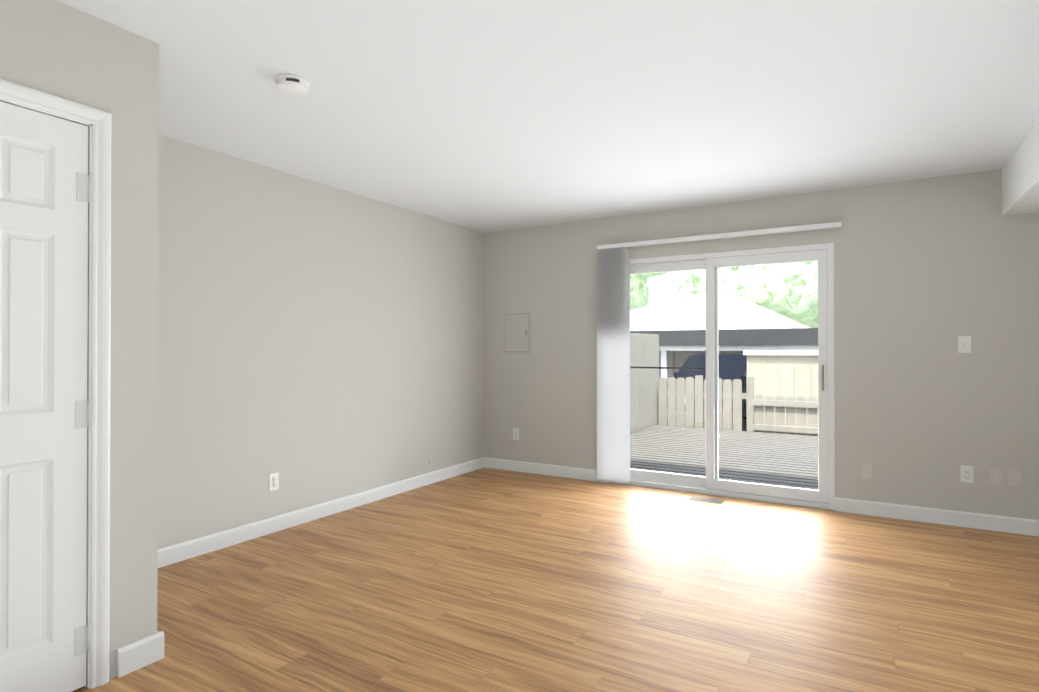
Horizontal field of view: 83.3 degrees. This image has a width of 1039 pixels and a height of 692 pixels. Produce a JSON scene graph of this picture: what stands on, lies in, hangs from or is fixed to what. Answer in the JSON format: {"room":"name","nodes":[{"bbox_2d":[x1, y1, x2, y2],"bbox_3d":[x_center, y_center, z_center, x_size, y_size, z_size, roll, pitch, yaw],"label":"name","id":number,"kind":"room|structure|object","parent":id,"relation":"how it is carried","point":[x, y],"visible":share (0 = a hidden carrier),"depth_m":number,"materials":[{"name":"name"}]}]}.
{"room":"empty living room","nodes":[
{"label":"empty living room","id":0,"kind":"room"},
{"bbox_2d":[0,0,158,678],"bbox_3d":[-2.745,0.007,0.228,0.115,2.440,4.936,0,0,31],"label":"wall","id":1,"kind":"structure","parent":0,"point":[60,49],"depth_m":2.20,"materials":[{"name":"grey paint"}]},
{"bbox_2d":[0,101,92,691],"bbox_3d":[-1.721,0.213,1.867,0.048,2.022,0.608,0,0,31],"label":"closet door","id":2,"kind":"structure","parent":1,"relation":"in","point":[46,188],"depth_m":2.00,"materials":[{"name":"white wood"}]},
{"bbox_2d":[0,79,111,688],"bbox_3d":[-1.753,0.185,1.880,0.132,2.102,0.734,0,0,31],"label":"door frame","id":3,"kind":"structure","parent":1,"relation":"attached to","point":[97,122],"depth_m":2.13,"materials":[{"name":"white wood"}]},
{"bbox_2d":[117,631,163,677],"bbox_3d":[-1.460,1.187,2.255,0.018,0.102,0.164,0,0,31],"label":"baseboard","id":4,"kind":"structure","parent":1,"relation":"attached to","point":[138,654],"depth_m":2.24,"materials":[{"name":"white wood"}]},
{"bbox_2d":[158,134,483,548],"bbox_3d":[-2.658,0.018,2.377,0.140,2.440,9.000,0,0,31],"label":"wall","id":5,"kind":"structure","parent":0,"point":[318,342],"depth_m":4.10,"materials":[{"name":"grey paint"}]},
{"bbox_2d":[269,472,278,490],"bbox_3d":[-1.649,0.912,3.925,0.009,0.116,0.072,0,0,31],"label":"outlet","id":6,"kind":"object","parent":5,"relation":"attached to","point":[273,481],"visible":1,"depth_m":3.92,"materials":[{"name":"white plastic"}]},
{"bbox_2d":[157,457,483,567],"bbox_3d":[-1.330,1.199,4.453,0.018,0.102,3.784,0,0,31],"label":"baseboard","id":7,"kind":"structure","parent":5,"relation":"attached to","point":[179,552],"depth_m":4.07,"materials":[{"name":"white wood"}]},
{"bbox_2d":[58,0,1038,232],"bbox_3d":[-0.233,-1.269,0.944,5.780,0.120,9.000,0,0,31],"label":"ceiling","id":8,"kind":"structure","parent":0,"point":[484,116],"depth_m":2.80,"materials":[{"name":"white paint"}]},
{"bbox_2d":[275,74,309,95],"bbox_3d":[-1.027,-1.179,2.647,0.144,0.042,0.144,0,0,31],"label":"smoke detector","id":9,"kind":"object","parent":8,"relation":"attached to","point":[294,84],"visible":1,"depth_m":2.61,"materials":[{"name":"white plastic"}]},
{"bbox_2d":[72,467,1038,691],"bbox_3d":[-0.263,1.290,0.879,5.780,0.120,8.880,0,0,31],"label":"floor","id":10,"kind":"structure","parent":0,"point":[484,579],"depth_m":2.85,"materials":[{"name":"brown wood"}]},
{"bbox_2d":[688,496,724,503],"bbox_3d":[1.515,1.248,4.737,0.260,0.005,0.120,0,0,31],"label":"floor vent","id":11,"kind":"object","parent":10,"relation":"in","point":[709,500],"visible":1,"depth_m":4.72,"materials":[{"name":"grey metal"}]},
{"bbox_2d":[484,169,1038,519],"bbox_3d":[2.029,0.431,4.745,11.780,3.240,0.140,0,0,31],"label":"wall","id":12,"kind":"structure","parent":0,"point":[928,272],"depth_m":4.29,"materials":[{"name":"grey paint"}]},
{"bbox_2d":[513,428,518,439],"bbox_3d":[-0.034,0.888,5.880,0.072,0.116,0.009,0,0,31],"label":"electrical outlet","id":13,"kind":"object","parent":12,"relation":"attached to","point":[515,434],"visible":1,"depth_m":5.88,"materials":[{"name":"white plastic"}]},
{"bbox_2d":[503,311,530,353],"bbox_3d":[-0.027,-0.133,5.874,0.325,0.420,0.022,0,0,31],"label":"box","id":14,"kind":"object","parent":12,"relation":"attached to","point":[516,332],"visible":1,"depth_m":5.87,"materials":[{"name":"grey paint"}]},
{"bbox_2d":[484,457,607,482],"bbox_3d":[0.217,1.205,5.724,1.380,0.102,0.018,0,0,31],"label":"baseboard","id":15,"kind":"structure","parent":12,"relation":"attached to","point":[551,470],"depth_m":5.71,"materials":[{"name":"white wood"}]},
{"bbox_2d":[597,222,841,482],"bbox_3d":[1.568,0.142,4.881,1.970,2.149,0.096,0,0,31],"label":"vertical blinds","id":16,"kind":"object","parent":12,"relation":"attached to","point":[613,364],"visible":0.98,"depth_m":5.26,"materials":[{"name":"white plastic"}]},
{"bbox_2d":[608,242,834,509],"bbox_3d":[1.632,0.232,4.958,1.840,2.040,0.159,0,0,31],"label":"sliding glass door","id":17,"kind":"structure","parent":12,"relation":"in","point":[712,483],"depth_m":4.80,"materials":[{"name":"clear glass"}]},
{"bbox_2d":[861,463,871,479],"bbox_3d":[2.572,0.929,4.333,0.072,0.116,0.007,0,0,31],"label":"outlet plate","id":18,"kind":"object","parent":12,"relation":"attached to","point":[866,470],"visible":1,"depth_m":4.33,"materials":[{"name":"white plastic"}]},
{"bbox_2d":[835,497,1038,535],"bbox_3d":[3.373,1.195,3.851,2.280,0.102,0.018,0,0,31],"label":"baseboard","id":19,"kind":"structure","parent":12,"relation":"attached to","point":[1023,526],"depth_m":4.09,"materials":[{"name":"white wood"}]},
{"bbox_2d":[958,336,970,352],"bbox_3d":[3.074,-0.011,4.035,0.072,0.116,0.017,0,0,31],"label":"light switch","id":20,"kind":"object","parent":12,"relation":"attached to","point":[964,344],"visible":1,"depth_m":4.04,"materials":[{"name":"white plastic"}]},
{"bbox_2d":[960,465,973,482],"bbox_3d":[3.084,0.883,4.029,0.072,0.116,0.009,0,0,31],"label":"electrical outlet","id":21,"kind":"object","parent":12,"relation":"attached to","point":[967,474],"visible":1,"depth_m":4.03,"materials":[{"name":"white plastic"}]},
{"bbox_2d":[989,467,1001,485],"bbox_3d":[3.215,0.882,3.947,0.072,0.116,0.016,0,0,31],"label":"electrical outlet plate","id":22,"kind":"object","parent":12,"relation":"attached to","point":[995,476],"visible":1,"depth_m":3.95,"materials":[{"name":"white plastic"}]},
{"bbox_2d":[1008,469,1021,486],"bbox_3d":[3.304,0.881,3.899,0.072,0.116,0.007,0,0,31],"label":"electrical outlet plate","id":23,"kind":"object","parent":12,"relation":"attached to","point":[1014,477],"visible":1,"depth_m":3.90,"materials":[{"name":"white plastic"}]},
{"bbox_2d":[1002,121,1038,215],"bbox_3d":[1.581,-1.058,-0.134,1.281,0.314,8.720,0,0,31],"label":"soffit","id":24,"kind":"structure","parent":0,"point":[1020,182],"depth_m":3.50,"materials":[{"name":"white paint"}]},
{"label":"outside","id":25,"kind":"structure","parent":0,"visible":0},
{"bbox_2d":[694,417,746,430],"bbox_3d":[24.382,2.345,40.820,120.000,0.200,84.740,0,0,31],"label":"ground","id":26,"kind":"structure","parent":25,"point":[744,425],"depth_m":15.71,"materials":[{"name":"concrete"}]},
{"bbox_2d":[630,333,658,433],"bbox_3d":[1.154,0.929,8.029,0.150,2.280,4.520,0,0,31],"label":"privacy fence","id":27,"kind":"object","parent":26,"relation":"on","point":[645,357],"depth_m":9.25,"materials":[{"name":"beige wood"}]},
{"bbox_2d":[667,354,746,429],"bbox_3d":[5.595,1.158,15.310,5.631,1.900,2.128,0,0,-34],"label":"truck","id":28,"kind":"object","parent":26,"relation":"on","point":[731,369],"depth_m":14.50,"materials":[{"name":"black paint"}]},
{"bbox_2d":[630,294,817,380],"bbox_3d":[6.054,0.212,19.754,16.800,3.840,7.300,0,0,31],"label":"carport","id":29,"kind":"object","parent":26,"relation":"on","point":[676,330],"depth_m":16.60,"materials":[{"name":"beige"}]},
{"bbox_2d":[630,261,817,327],"bbox_3d":[12.916,-4.304,31.856,36.427,13.001,20.938,0,0,31],"label":"trees","id":30,"kind":"object","parent":26,"relation":"on","point":[743,286],"depth_m":22.88,"materials":[{"name":"green plant"}]},
{"bbox_2d":[659,375,817,435],"bbox_3d":[5.057,1.270,8.175,6.300,1.600,0.101,0,0,31],"label":"fence","id":31,"kind":"object","parent":26,"relation":"on","point":[804,404],"depth_m":9.11,"materials":[{"name":"beige wood"}]},
{"bbox_2d":[743,350,817,434],"bbox_3d":[7.467,1.085,11.060,6.060,2.000,0.360,0,0,31],"label":"shed","id":32,"kind":"object","parent":26,"relation":"on","point":[784,360],"depth_m":12.12,"materials":[{"name":"beige wood"}]},
{"bbox_2d":[630,425,818,489],"bbox_3d":[3.638,1.675,6.391,5.720,0.770,4.335,0,0,31],"label":"deck","id":33,"kind":"object","parent":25,"point":[796,478],"depth_m":6.90,"materials":[{"name":"grey wood"}]}
]}

